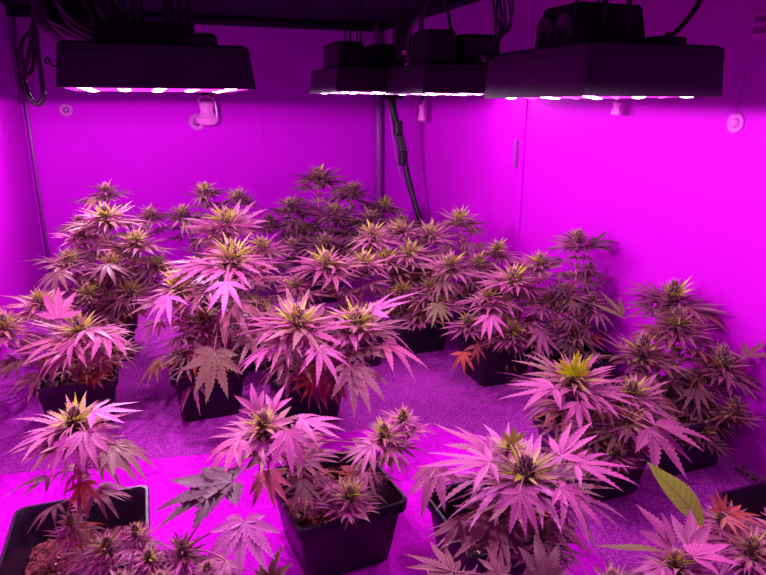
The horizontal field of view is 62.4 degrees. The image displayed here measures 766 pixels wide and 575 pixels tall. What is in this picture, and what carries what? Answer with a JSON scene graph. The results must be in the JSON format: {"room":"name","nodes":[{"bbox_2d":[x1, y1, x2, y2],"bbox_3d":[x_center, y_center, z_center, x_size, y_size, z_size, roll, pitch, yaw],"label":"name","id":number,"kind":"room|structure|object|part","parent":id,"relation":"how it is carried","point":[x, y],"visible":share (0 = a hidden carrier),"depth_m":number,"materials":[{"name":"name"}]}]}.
{"room":"indoor grow room","nodes":[
{"label":"indoor grow room","id":0,"kind":"room"},
{"bbox_2d":[0,2,46,360],"bbox_3d":[-1.363,-0.194,1.628,0.040,1.680,5.360,-6,17,-19],"label":"wall","id":1,"kind":"structure","parent":0,"point":[20,234],"depth_m":3.54,"materials":[{"name":"white paint"}]},
{"bbox_2d":[9,34,20,87],"bbox_3d":[-2.248,-1.384,3.879,0.017,0.300,0.160,-6,17,-19],"label":"wall panel","id":2,"kind":"object","parent":1,"relation":"attached to","point":[11,37],"visible":0.71,"depth_m":3.82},
{"bbox_2d":[8,17,382,274],"bbox_3d":[-1.136,-0.993,4.434,2.400,1.680,0.040,-6,17,-19],"label":"wall","id":3,"kind":"structure","parent":0,"point":[146,142],"depth_m":4.38,"materials":[{"name":"white paint"}]},
{"bbox_2d":[10,6,51,277],"bbox_3d":[-2.217,-0.869,4.001,0.020,1.680,0.020,-6,17,-19],"label":"trim","id":4,"kind":"structure","parent":3,"relation":"attached to","point":[12,18],"depth_m":3.99,"materials":[{"name":"white metal"}]},
{"bbox_2d":[59,104,72,115],"bbox_3d":[-2.020,-1.131,4.026,0.080,0.080,0.013,-6,17,-19],"label":"hook","id":5,"kind":"object","parent":3,"relation":"attached to","point":[64,109],"visible":1,"depth_m":4.03,"materials":[{"name":"white plastic"}]},
{"bbox_2d":[5,6,384,31],"bbox_3d":[-1.117,-1.758,4.163,2.400,0.055,0.055,-6,17,-19],"label":"trim","id":6,"kind":"structure","parent":3,"relation":"attached to","point":[10,11],"depth_m":4.22,"materials":[{"name":"black metal"}]},
{"bbox_2d":[189,114,204,129],"bbox_3d":[-1.269,-1.130,4.314,0.110,0.110,0.013,-6,17,-19],"label":"hook","id":7,"kind":"object","parent":3,"relation":"attached to","point":[193,123],"visible":0.7,"depth_m":4.31,"materials":[{"name":"white plastic"}]},
{"bbox_2d":[195,93,219,124],"bbox_3d":[-1.187,-1.219,4.262,0.160,0.238,0.090,-6,17,-19],"label":"clip","id":8,"kind":"object","parent":3,"relation":"attached to","point":[207,116],"visible":0.87,"depth_m":4.25,"materials":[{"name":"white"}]},
{"bbox_2d":[260,92,264,157],"bbox_3d":[-0.854,-1.149,4.472,0.008,0.450,0.006,-6,17,-19],"label":"trim","id":9,"kind":"structure","parent":3,"relation":"attached to","point":[260,92],"depth_m":4.47,"materials":[{"name":"white plastic"}]},
{"bbox_2d":[375,23,381,252],"bbox_3d":[-0.033,-1.084,4.753,0.056,1.680,0.056,-6,17,-19],"label":"trim","id":10,"kind":"structure","parent":3,"relation":"attached to","point":[378,34],"depth_m":4.72,"materials":[{"name":"white metal"}]},
{"bbox_2d":[0,0,442,23],"bbox_3d":[-0.218,-1.136,1.798,2.480,0.040,5.360,-6,17,-19],"label":"ceiling","id":11,"kind":"structure","parent":0,"point":[374,11],"depth_m":3.85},
{"bbox_2d":[53,0,255,92],"bbox_3d":[-0.541,-0.691,1.302,0.470,0.547,0.340,-6,17,-19],"label":"light","id":12,"kind":"object","parent":11,"relation":"hanging from","point":[136,55],"visible":1,"depth_m":1.25,"materials":[{"name":"metal"}]},
{"bbox_2d":[44,57,55,66],"bbox_3d":[-0.764,-0.522,1.463,0.043,0.023,0.006,0,16,0],"label":"hook","id":13,"kind":"object","parent":12,"relation":"attached to","point":[46,58],"visible":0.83,"depth_m":1.46,"materials":[{"name":"black metal"}]},
{"bbox_3d":[-0.673,-0.726,1.241,0.205,0.445,0.047,-12,20,-36],"label":"power cord","id":14,"kind":"part","parent":12,"relation":"part of","materials":[{"name":"black rubber"}]},
{"bbox_2d":[30,0,126,45],"bbox_3d":[-0.724,-0.660,1.504,0.256,0.209,0.177,0,16,0],"label":"cable bundle","id":15,"kind":"object","parent":12,"relation":"hanging from","point":[49,19],"visible":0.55,"depth_m":1.45,"materials":[{"name":"black rubber"}]},
{"bbox_2d":[21,8,45,106],"bbox_3d":[-0.913,-0.632,1.640,0.073,0.313,0.034,-6,17,-19],"label":"hanging cable","id":16,"kind":"object","parent":15,"relation":"hanging from","point":[33,40],"visible":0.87,"depth_m":1.65,"materials":[{"name":"black rubber"}]},
{"bbox_2d":[19,29,38,75],"bbox_3d":[-0.909,-0.685,1.674,0.116,0.239,0.028,-3,16,-11],"label":"hanging cable","id":17,"kind":"object","parent":16,"relation":"hanging from","point":[25,36],"visible":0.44,"depth_m":1.68,"materials":[{"name":"black rubber"}]},
{"bbox_3d":[-0.494,-0.498,1.375,0.359,0.003,0.330,-6,17,-19],"label":"edge trim","id":18,"kind":"part","parent":12,"relation":"part of","materials":[{"name":"black plastic"}]},
{"bbox_3d":[-0.494,-0.438,1.392,0.356,0.005,0.326,-6,17,-19],"label":"led panel","id":19,"kind":"part","parent":12,"relation":"part of","materials":[{"name":"purple"}]},
{"bbox_2d":[178,36,216,44],"bbox_3d":[-0.383,-0.505,1.303,0.075,0.020,0.050,-6,17,-19],"label":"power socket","id":20,"kind":"object","parent":12,"relation":"attached to","point":[205,40],"depth_m":1.28,"materials":[{"name":"black plastic"}]},
{"bbox_2d":[310,0,403,93],"bbox_3d":[-0.070,-0.958,2.213,0.310,0.532,0.360,-6,17,-19],"label":"light","id":21,"kind":"object","parent":11,"relation":"hanging from","point":[349,67],"visible":0.79,"depth_m":2.15,"materials":[{"name":"metal"}]},
{"bbox_3d":[-0.070,-0.766,2.268,0.301,0.003,0.350,-6,17,-19],"label":"edge trim","id":22,"kind":"part","parent":21,"relation":"part of","materials":[{"name":"black plastic"}]},
{"bbox_3d":[-0.070,-0.707,2.285,0.296,0.005,0.346,-6,17,-19],"label":"led panel","id":23,"kind":"part","parent":21,"relation":"part of","materials":[{"name":"purple"}]},
{"bbox_2d":[381,61,403,66],"bbox_3d":[0.031,-0.770,2.186,0.075,0.020,0.050,-6,17,-19],"label":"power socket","id":24,"kind":"object","parent":21,"relation":"attached to","point":[383,63],"depth_m":2.16,"materials":[{"name":"black plastic"}]},
{"bbox_2d":[393,0,411,63],"bbox_3d":[0.087,-1.223,2.874,0.075,0.386,0.062,-6,17,-19],"label":"power adapter","id":25,"kind":"object","parent":11,"relation":"hanging from","point":[402,20],"visible":0.79,"depth_m":2.87,"materials":[{"name":"black plastic"}]},
{"bbox_2d":[418,0,420,30],"bbox_3d":[0.141,-1.093,2.495,0.045,0.426,0.042,-6,17,-19],"label":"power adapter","id":26,"kind":"object","parent":11,"relation":"hanging from","point":[419,27],"visible":0.18,"depth_m":2.51,"materials":[{"name":"black plastic"}]},
{"bbox_2d":[406,0,428,64],"bbox_3d":[0.120,-0.935,2.306,0.032,0.226,0.364,-2,16,-8],"label":"cord","id":27,"kind":"object","parent":26,"relation":"hanging from","point":[418,17],"visible":0.91,"depth_m":2.35,"materials":[{"name":"black rubber"}]},
{"bbox_2d":[385,0,499,95],"bbox_3d":[0.205,-0.873,1.935,0.310,0.543,0.310,-6,17,-19],"label":"light","id":28,"kind":"object","parent":11,"relation":"hanging from","point":[443,62],"visible":0.91,"depth_m":1.86,"materials":[{"name":"metal"}]},
{"bbox_3d":[0.205,-0.678,1.991,0.301,0.003,0.301,-6,17,-19],"label":"edge trim","id":29,"kind":"part","parent":28,"relation":"part of","materials":[{"name":"black plastic"}]},
{"bbox_3d":[0.205,-0.617,2.008,0.296,0.005,0.296,-6,17,-19],"label":"led panel","id":30,"kind":"part","parent":28,"relation":"part of","materials":[{"name":"purple"}]},
{"bbox_3d":[0.158,-0.924,1.821,0.104,0.383,0.014,3,16,11],"label":"power cord","id":31,"kind":"part","parent":28,"relation":"part of","materials":[{"name":"black rubber"}]},
{"bbox_2d":[456,40,462,60],"bbox_3d":[0.228,-0.723,1.923,0.005,0.060,0.059,-6,17,-19],"label":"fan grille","id":32,"kind":"object","parent":28,"relation":"attached to","point":[459,43],"depth_m":1.91,"materials":[{"name":"black metal"}]},
{"bbox_2d":[471,58,488,63],"bbox_3d":[0.302,-0.686,1.922,0.075,0.020,0.050,-6,17,-19],"label":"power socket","id":33,"kind":"object","parent":28,"relation":"attached to","point":[473,60],"depth_m":1.89,"materials":[{"name":"black plastic"}]},
{"bbox_2d":[469,39,495,59],"bbox_3d":[0.302,-0.721,1.917,0.091,0.059,0.004,-6,17,-19],"label":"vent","id":34,"kind":"object","parent":28,"relation":"attached to","point":[476,46],"depth_m":1.91,"materials":[{"name":"black metal"}]},
{"bbox_2d":[484,0,724,99],"bbox_3d":[0.483,-0.683,1.303,0.388,0.562,0.370,-6,17,-19],"label":"light","id":35,"kind":"object","parent":11,"relation":"hanging from","point":[597,50],"visible":1,"depth_m":1.23,"materials":[{"name":"metal"}]},
{"bbox_2d":[481,0,513,61],"bbox_3d":[0.251,-0.599,1.403,0.068,0.189,0.044,-3,16,-10],"label":"cable bundle","id":36,"kind":"object","parent":35,"relation":"hanging from","point":[487,55],"visible":1,"depth_m":1.40,"materials":[{"name":"black rubber"}]},
{"bbox_2d":[536,15,553,44],"bbox_3d":[0.348,-0.553,1.359,0.005,0.060,0.059,-6,17,-19],"label":"fan grille","id":37,"kind":"object","parent":35,"relation":"attached to","point":[545,27],"depth_m":1.36,"materials":[{"name":"black metal"}]},
{"bbox_2d":[554,11,573,41],"bbox_3d":[0.371,-0.536,1.298,0.005,0.060,0.059,-6,17,-19],"label":"fan grille","id":38,"kind":"object","parent":35,"relation":"attached to","point":[564,20],"depth_m":1.30,"materials":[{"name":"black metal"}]},
{"bbox_3d":[0.456,-0.414,1.369,0.316,0.005,0.356,-6,17,-19],"label":"led panel","id":39,"kind":"part","parent":35,"relation":"part of","materials":[{"name":"purple"}]},
{"bbox_3d":[0.456,-0.484,1.349,0.326,0.003,0.365,-6,17,-19],"label":"edge trim","id":40,"kind":"part","parent":35,"relation":"part of","materials":[{"name":"black plastic"}]},
{"bbox_2d":[585,9,639,34],"bbox_3d":[0.470,-0.536,1.296,0.133,0.059,0.004,-6,17,-19],"label":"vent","id":41,"kind":"object","parent":35,"relation":"attached to","point":[597,21],"depth_m":1.29,"materials":[{"name":"black metal"}]},
{"bbox_2d":[642,35,686,43],"bbox_3d":[0.563,-0.490,1.265,0.075,0.020,0.050,-6,17,-19],"label":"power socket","id":42,"kind":"object","parent":35,"relation":"attached to","point":[672,39],"depth_m":1.24,"materials":[{"name":"black plastic"}]},
{"bbox_3d":[0.632,-0.726,1.245,0.145,0.446,0.021,-10,18,-30],"label":"power cord","id":43,"kind":"part","parent":35,"relation":"part of","materials":[{"name":"black rubber"}]},
{"bbox_2d":[0,251,764,574],"bbox_3d":[-0.218,0.518,2.269,2.400,0.040,5.280,-6,17,-19],"label":"floor","id":44,"kind":"structure","parent":0,"point":[443,396],"depth_m":2.36,"materials":[{"name":"fabric"}]},
{"bbox_2d":[0,285,146,426],"bbox_3d":[-1.034,0.243,2.150,0.743,0.555,0.514,8,18,25],"label":"plant","id":45,"kind":"object","parent":44,"relation":"on","point":[62,375],"visible":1,"depth_m":2.13,"materials":[{"name":"green plant"}]},
{"bbox_3d":[-1.087,0.253,2.182,0.335,0.344,0.175,5,17,18],"label":"stem","id":46,"kind":"part","parent":45,"relation":"part of","materials":[{"name":"green plant"}]},
{"bbox_3d":[-1.103,0.388,2.315,0.270,0.185,0.270,-6,17,-19],"label":"pot","id":47,"kind":"part","parent":45,"relation":"part of","materials":[{"name":"black plastic"}]},
{"bbox_2d":[29,199,178,361],"bbox_3d":[-1.212,0.009,2.668,0.654,0.720,0.611,11,19,34],"label":"plant","id":48,"kind":"object","parent":44,"relation":"on","point":[107,293],"visible":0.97,"depth_m":2.64,"materials":[{"name":"green plant"}]},
{"bbox_3d":[-1.258,0.224,2.892,0.270,0.185,0.270,-6,17,-19],"label":"pot","id":49,"kind":"part","parent":48,"relation":"part of","materials":[{"name":"plastic"}]},
{"bbox_3d":[-1.183,0.003,2.674,0.410,0.553,0.235,6,17,21],"label":"stem","id":50,"kind":"part","parent":48,"relation":"part of","materials":[{"name":"green plant"}]},
{"bbox_2d":[54,178,176,308],"bbox_3d":[-1.436,-0.218,3.420,0.649,0.747,0.416,-4,16,-13],"label":"plant","id":51,"kind":"object","parent":44,"relation":"on","point":[105,192],"visible":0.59,"depth_m":3.36,"materials":[{"name":"green plant"}]},
{"bbox_3d":[-1.485,0.037,3.546,0.270,0.185,0.270,-6,17,-19],"label":"pot","id":52,"kind":"part","parent":51,"relation":"part of","materials":[{"name":"plastic"}]},
{"bbox_3d":[-1.442,-0.231,3.428,0.370,0.590,0.119,-6,17,-19],"label":"stem","id":53,"kind":"part","parent":51,"relation":"part of","materials":[{"name":"green plant"}]},
{"bbox_2d":[125,231,289,421],"bbox_3d":[-0.572,0.148,2.189,0.560,0.717,0.674,-1,16,-3],"label":"plant","id":54,"kind":"object","parent":44,"relation":"on","point":[205,380],"visible":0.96,"depth_m":2.05,"materials":[{"name":"green plant"}]},
{"bbox_3d":[-0.661,0.366,2.392,0.270,0.185,0.270,-6,17,-19],"label":"pot","id":55,"kind":"part","parent":54,"relation":"part of","materials":[{"name":"black plastic"}]},
{"bbox_3d":[-0.573,0.141,2.227,0.270,0.533,0.256,-6,17,-19],"label":"stem","id":56,"kind":"part","parent":54,"relation":"part of","materials":[{"name":"green plant"}]},
{"bbox_2d":[158,181,260,310],"bbox_3d":[-0.949,-0.234,3.526,0.563,0.718,0.423,-6,17,-19],"label":"plant","id":57,"kind":"object","parent":44,"relation":"on","point":[181,214],"visible":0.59,"depth_m":3.48,"materials":[{"name":"green plant"}]},
{"bbox_3d":[-0.953,-0.244,3.522,0.304,0.564,0.106,0,16,2],"label":"stem","id":58,"kind":"part","parent":57,"relation":"part of","materials":[{"name":"green plant"}]},
{"bbox_3d":[-0.957,0.010,3.642,0.270,0.185,0.270,-6,17,-19],"label":"pot","id":59,"kind":"part","parent":57,"relation":"part of","materials":[{"name":"plastic"}]},
{"bbox_2d":[180,199,295,371],"bbox_3d":[-0.603,0.005,2.661,0.479,0.731,0.487,-8,18,-26],"label":"plant","id":60,"kind":"object","parent":44,"relation":"on","point":[226,220],"visible":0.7,"depth_m":2.57,"materials":[{"name":"green plant"}]},
{"bbox_3d":[-0.631,0.251,2.796,0.270,0.185,0.270,-6,17,-19],"label":"pot","id":61,"kind":"part","parent":60,"relation":"part of","materials":[{"name":"plastic"}]},
{"bbox_2d":[0,424,605,574],"bbox_3d":[-0.077,0.855,1.004,1.740,0.004,2.687,-6,17,-19],"label":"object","id":62,"kind":"structure","parent":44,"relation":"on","point":[410,537],"depth_m":1.82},
{"bbox_2d":[0,391,155,574],"bbox_3d":[-0.644,0.486,1.342,0.334,0.529,0.429,-6,17,-19],"label":"plant","id":63,"kind":"object","parent":62,"relation":"on","point":[73,535],"visible":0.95,"depth_m":1.30,"materials":[{"name":"green plant"}]},
{"bbox_3d":[-0.682,0.637,1.442,0.300,0.185,0.300,-6,17,-19],"label":"pot","id":64,"kind":"part","parent":63,"relation":"part of","materials":[{"name":"black plastic"}]},
{"bbox_3d":[-0.622,0.479,1.307,0.046,0.387,0.225,-12,20,-35],"label":"stem","id":65,"kind":"part","parent":63,"relation":"part of","materials":[{"name":"green plant"}]},
{"bbox_2d":[106,464,290,574],"bbox_3d":[-0.348,0.607,1.155,0.326,0.400,0.471,-10,19,-32],"label":"plant","id":66,"kind":"object","parent":62,"relation":"on","point":[213,486],"visible":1,"depth_m":1.17,"materials":[{"name":"green plant"}]},
{"bbox_3d":[-0.382,0.599,1.161,0.209,0.238,0.100,5,17,18],"label":"stem","id":67,"kind":"part","parent":66,"relation":"part of","materials":[{"name":"green plant"}]},
{"bbox_2d":[204,383,436,574],"bbox_3d":[-0.142,0.454,1.526,0.554,0.492,0.396,-6,17,-19],"label":"plant","id":68,"kind":"object","parent":62,"relation":"on","point":[339,511],"visible":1,"depth_m":1.48,"materials":[{"name":"green plant"}]},
{"bbox_3d":[-0.095,0.456,1.514,0.339,0.318,0.153,-13,20,-38],"label":"stem","id":69,"kind":"part","parent":68,"relation":"part of","materials":[{"name":"green plant"}]},
{"bbox_3d":[-0.123,0.586,1.621,0.285,0.185,0.285,-7,17,-24],"label":"pot","id":70,"kind":"part","parent":68,"relation":"part of","materials":[{"name":"black plastic"}]},
{"bbox_2d":[405,529,570,574],"bbox_3d":[0.241,0.641,1.139,0.395,0.343,0.351,-6,17,-19],"label":"plant","id":71,"kind":"object","parent":62,"relation":"on","point":[541,564],"visible":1,"depth_m":1.16,"materials":[{"name":"green plant"}]},
{"bbox_2d":[408,421,636,574],"bbox_3d":[0.262,0.499,1.381,0.429,0.483,0.461,-6,17,-19],"label":"plant","id":72,"kind":"object","parent":62,"relation":"on","point":[516,492],"visible":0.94,"depth_m":1.29,"materials":[{"name":"green plant"}]},
{"bbox_3d":[0.267,0.614,1.522,0.270,0.185,0.270,-6,17,-19],"label":"pot","id":73,"kind":"part","parent":72,"relation":"part of","materials":[{"name":"black plastic"}]},
{"bbox_2d":[568,504,739,574],"bbox_3d":[0.504,0.636,1.118,0.334,0.364,0.334,-6,17,-19],"label":"plant","id":74,"kind":"object","parent":62,"relation":"on","point":[673,561],"visible":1,"depth_m":1.17,"materials":[{"name":"green plant"}]},
{"bbox_2d":[232,285,426,427],"bbox_3d":[-0.186,0.259,2.091,0.582,0.557,0.757,-3,16,-9],"label":"plant","id":75,"kind":"object","parent":44,"relation":"on","point":[315,378],"visible":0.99,"depth_m":1.92,"materials":[{"name":"green plant"}]},
{"bbox_3d":[-0.291,0.380,2.344,0.270,0.185,0.270,-6,17,-19],"label":"pot","id":76,"kind":"part","parent":75,"relation":"part of","materials":[{"name":"black plastic"}]},
{"bbox_3d":[-0.229,0.245,2.136,0.184,0.384,0.362,-6,17,-19],"label":"stem","id":77,"kind":"part","parent":75,"relation":"part of","materials":[{"name":"green plant"}]},
{"bbox_2d":[269,243,391,366],"bbox_3d":[-0.218,0.093,2.629,0.553,0.581,0.506,-7,17,-22],"label":"plant","id":78,"kind":"object","parent":44,"relation":"on","point":[364,265],"visible":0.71,"depth_m":2.53,"materials":[{"name":"green plant"}]},
{"bbox_3d":[-0.238,0.082,2.657,0.292,0.411,0.182,-6,17,-19],"label":"stem","id":79,"kind":"part","parent":78,"relation":"part of","materials":[{"name":"green plant"}]},
{"bbox_3d":[-0.137,0.240,2.834,0.270,0.185,0.270,-6,17,-19],"label":"pot","id":80,"kind":"part","parent":78,"relation":"part of","materials":[{"name":"plastic"}]},
{"bbox_2d":[250,163,427,304],"bbox_3d":[-0.249,-0.281,3.546,0.933,0.798,0.760,-6,17,-19],"label":"plant","id":81,"kind":"object","parent":44,"relation":"on","point":[295,229],"visible":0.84,"depth_m":3.52,"materials":[{"name":"green plant"}]},
{"bbox_3d":[-0.382,-0.023,3.757,0.270,0.185,0.270,-6,17,-19],"label":"pot","id":82,"kind":"part","parent":81,"relation":"part of","materials":[{"name":"plastic"}]},
{"bbox_3d":[-0.278,-0.277,3.517,0.765,0.630,0.323,1,16,3],"label":"stem","id":83,"kind":"part","parent":81,"relation":"part of","materials":[{"name":"green plant"}]},
{"bbox_2d":[341,216,487,353],"bbox_3d":[0.134,0.014,2.810,0.586,0.633,0.640,-6,17,-19],"label":"plant","id":84,"kind":"object","parent":44,"relation":"on","point":[424,309],"visible":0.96,"depth_m":2.75,"materials":[{"name":"green plant"}]},
{"bbox_3d":[0.124,0.010,2.798,0.287,0.473,0.341,-6,17,-19],"label":"stem","id":85,"kind":"part","parent":84,"relation":"part of","materials":[{"name":"green plant"}]},
{"bbox_3d":[0.165,0.188,3.017,0.270,0.185,0.270,-6,17,-19],"label":"pot","id":86,"kind":"part","parent":84,"relation":"part of","materials":[{"name":"black plastic"}]},
{"bbox_2d":[433,205,522,323],"bbox_3d":[0.447,-0.095,3.173,0.396,0.644,0.510,-7,17,-23],"label":"plant","id":87,"kind":"object","parent":44,"relation":"on","point":[497,251],"visible":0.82,"depth_m":3.13,"materials":[{"name":"green plant"}]},
{"bbox_3d":[0.456,0.092,3.354,0.270,0.185,0.270,-6,17,-19],"label":"pot","id":88,"kind":"part","parent":87,"relation":"part of","materials":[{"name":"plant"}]},
{"bbox_3d":[0.454,-0.099,3.171,0.120,0.477,0.237,-7,17,-24],"label":"stem","id":89,"kind":"part","parent":87,"relation":"part of","materials":[{"name":"green plant"}]},
{"bbox_2d":[438,249,583,386],"bbox_3d":[0.499,0.133,2.554,0.576,0.544,0.500,-3,16,-11],"label":"plant","id":90,"kind":"object","parent":44,"relation":"on","point":[487,346],"visible":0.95,"depth_m":2.50,"materials":[{"name":"green plant"}]},
{"bbox_3d":[0.467,0.284,2.680,0.270,0.185,0.270,-6,17,-19],"label":"pot","id":91,"kind":"part","parent":90,"relation":"part of","materials":[{"name":"black plastic"}]},
{"bbox_3d":[0.502,0.117,2.557,0.326,0.398,0.159,0,16,0],"label":"stem","id":92,"kind":"part","parent":90,"relation":"part of","materials":[{"name":"green plant"}]},
{"bbox_2d":[527,227,621,405],"bbox_3d":[0.750,0.092,2.477,0.342,0.666,0.378,-6,17,-19],"label":"plant","id":93,"kind":"object","parent":44,"relation":"on","point":[584,344],"visible":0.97,"depth_m":2.45,"materials":[{"name":"green plant"}]},
{"bbox_3d":[0.743,0.339,2.488,0.270,0.185,0.270,-6,17,-19],"label":"pot","id":94,"kind":"part","parent":93,"relation":"part of","materials":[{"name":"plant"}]},
{"bbox_3d":[0.767,0.081,2.474,0.104,0.514,0.130,0,16,0],"label":"stem","id":95,"kind":"part","parent":93,"relation":"part of","materials":[{"name":"green plant"}]},
{"bbox_2d":[495,350,711,503],"bbox_3d":[0.556,0.406,1.735,0.559,0.468,0.558,-6,17,-19],"label":"plant","id":96,"kind":"object","parent":44,"relation":"on","point":[623,434],"visible":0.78,"depth_m":1.71,"materials":[{"name":"green plant"}]},
{"bbox_3d":[0.629,0.503,1.911,0.270,0.185,0.270,-6,17,-19],"label":"pot","id":97,"kind":"part","parent":96,"relation":"part of","materials":[{"name":"black plastic"}]},
{"bbox_2d":[585,276,765,475],"bbox_3d":[0.864,0.276,2.001,0.473,0.573,0.532,-6,17,-19],"label":"plant","id":98,"kind":"object","parent":44,"relation":"on","point":[687,392],"visible":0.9,"depth_m":1.97,"materials":[{"name":"green plant"}]},
{"bbox_3d":[0.925,0.278,1.983,0.198,0.404,0.301,-6,17,-19],"label":"stem","id":99,"kind":"part","parent":98,"relation":"part of","materials":[{"name":"green plant"}]},
{"bbox_3d":[0.946,0.462,2.055,0.270,0.185,0.270,-6,17,-19],"label":"pot","id":100,"kind":"part","parent":98,"relation":"part of","materials":[{"name":"black plastic"}]},
{"bbox_2d":[648,462,765,574],"bbox_3d":[0.830,0.541,1.372,0.634,0.408,0.362,-6,17,-19],"label":"plant","id":101,"kind":"object","parent":44,"relation":"on","point":[738,520],"visible":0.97,"depth_m":1.27,"materials":[{"name":"green plant"}]},
{"bbox_3d":[0.986,0.618,1.507,0.270,0.185,0.270,-6,17,-19],"label":"pot","id":102,"kind":"part","parent":101,"relation":"part of","materials":[{"name":"black plastic"}]},
{"bbox_2d":[733,463,765,481],"bbox_3d":[1.137,0.573,1.916,0.081,0.042,0.178,-9,18,-28],"label":"sprig","id":103,"kind":"object","parent":44,"relation":"on","point":[738,469],"visible":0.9,"depth_m":1.94,"materials":[{"name":"green plant"}]},
{"bbox_2d":[383,0,765,476],"bbox_3d":[0.927,-0.424,2.439,0.040,1.680,5.360,-6,17,-19],"label":"wall","id":104,"kind":"structure","parent":0,"point":[679,193],"depth_m":2.37,"materials":[{"name":"white paint"}]},
{"bbox_2d":[385,28,412,252],"bbox_3d":[0.103,-1.017,4.519,0.012,1.680,0.490,-6,17,-19],"label":"trim","id":105,"kind":"structure","parent":104,"relation":"attached to","point":[395,186],"depth_m":4.53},
{"bbox_2d":[381,95,430,276],"bbox_3d":[0.180,-0.318,4.118,0.417,1.794,0.108,9,18,29],"label":"cable bundle","id":106,"kind":"object","parent":104,"relation":"hanging from","point":[397,129],"visible":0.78,"depth_m":3.99,"materials":[{"name":"black rubber"}]},
{"bbox_2d":[417,95,425,121],"bbox_3d":[0.243,-1.117,3.935,0.056,0.161,0.100,0,16,1],"label":"clip","id":107,"kind":"object","parent":104,"relation":"attached to","point":[421,117],"visible":0.9,"depth_m":3.91,"materials":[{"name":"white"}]},
{"bbox_2d":[378,0,480,31],"bbox_3d":[0.875,-1.198,2.198,0.056,0.056,5.280,-6,17,-19],"label":"trim","id":108,"kind":"structure","parent":104,"relation":"attached to","point":[438,8],"depth_m":3.65,"materials":[{"name":"black metal"}]},
{"bbox_2d":[513,140,518,167],"bbox_3d":[0.648,-0.651,3.079,0.014,0.130,0.022,-6,17,-19],"label":"strip","id":109,"kind":"object","parent":104,"relation":"attached to","point":[516,142],"visible":1,"depth_m":3.07,"materials":[{"name":"purple"}]},
{"bbox_2d":[512,0,533,317],"bbox_3d":[0.668,-0.598,3.047,0.010,1.680,0.035,-6,17,-19],"label":"trim","id":110,"kind":"structure","parent":104,"relation":"attached to","point":[530,11],"depth_m":3.03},
{"bbox_2d":[611,99,623,114],"bbox_3d":[0.870,-0.683,2.347,0.029,0.084,0.052,-5,17,-16],"label":"clip","id":111,"kind":"object","parent":104,"relation":"attached to","point":[616,110],"visible":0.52,"depth_m":2.34,"materials":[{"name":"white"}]},
{"bbox_2d":[727,72,745,132],"bbox_3d":[1.071,-0.559,1.911,0.013,0.180,0.060,-6,17,-19],"label":"hook","id":112,"kind":"object","parent":104,"relation":"attached to","point":[735,122],"visible":1,"depth_m":1.92,"materials":[{"name":"white plastic"}]},
{"bbox_2d":[751,11,765,38],"bbox_3d":[1.088,-0.755,1.819,0.007,0.070,0.055,-6,17,-19],"label":"sticker","id":113,"kind":"object","parent":104,"relation":"attached to","point":[759,22],"visible":1,"depth_m":1.82,"materials":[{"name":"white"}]},
{"bbox_2d":[753,15,765,33],"bbox_3d":[1.086,-0.756,1.817,0.002,0.048,0.045,-6,17,-19],"label":"print","id":114,"kind":"object","parent":113,"relation":"attached to","point":[759,22],"depth_m":1.82,"materials":[{"name":"purple"}]}
]}

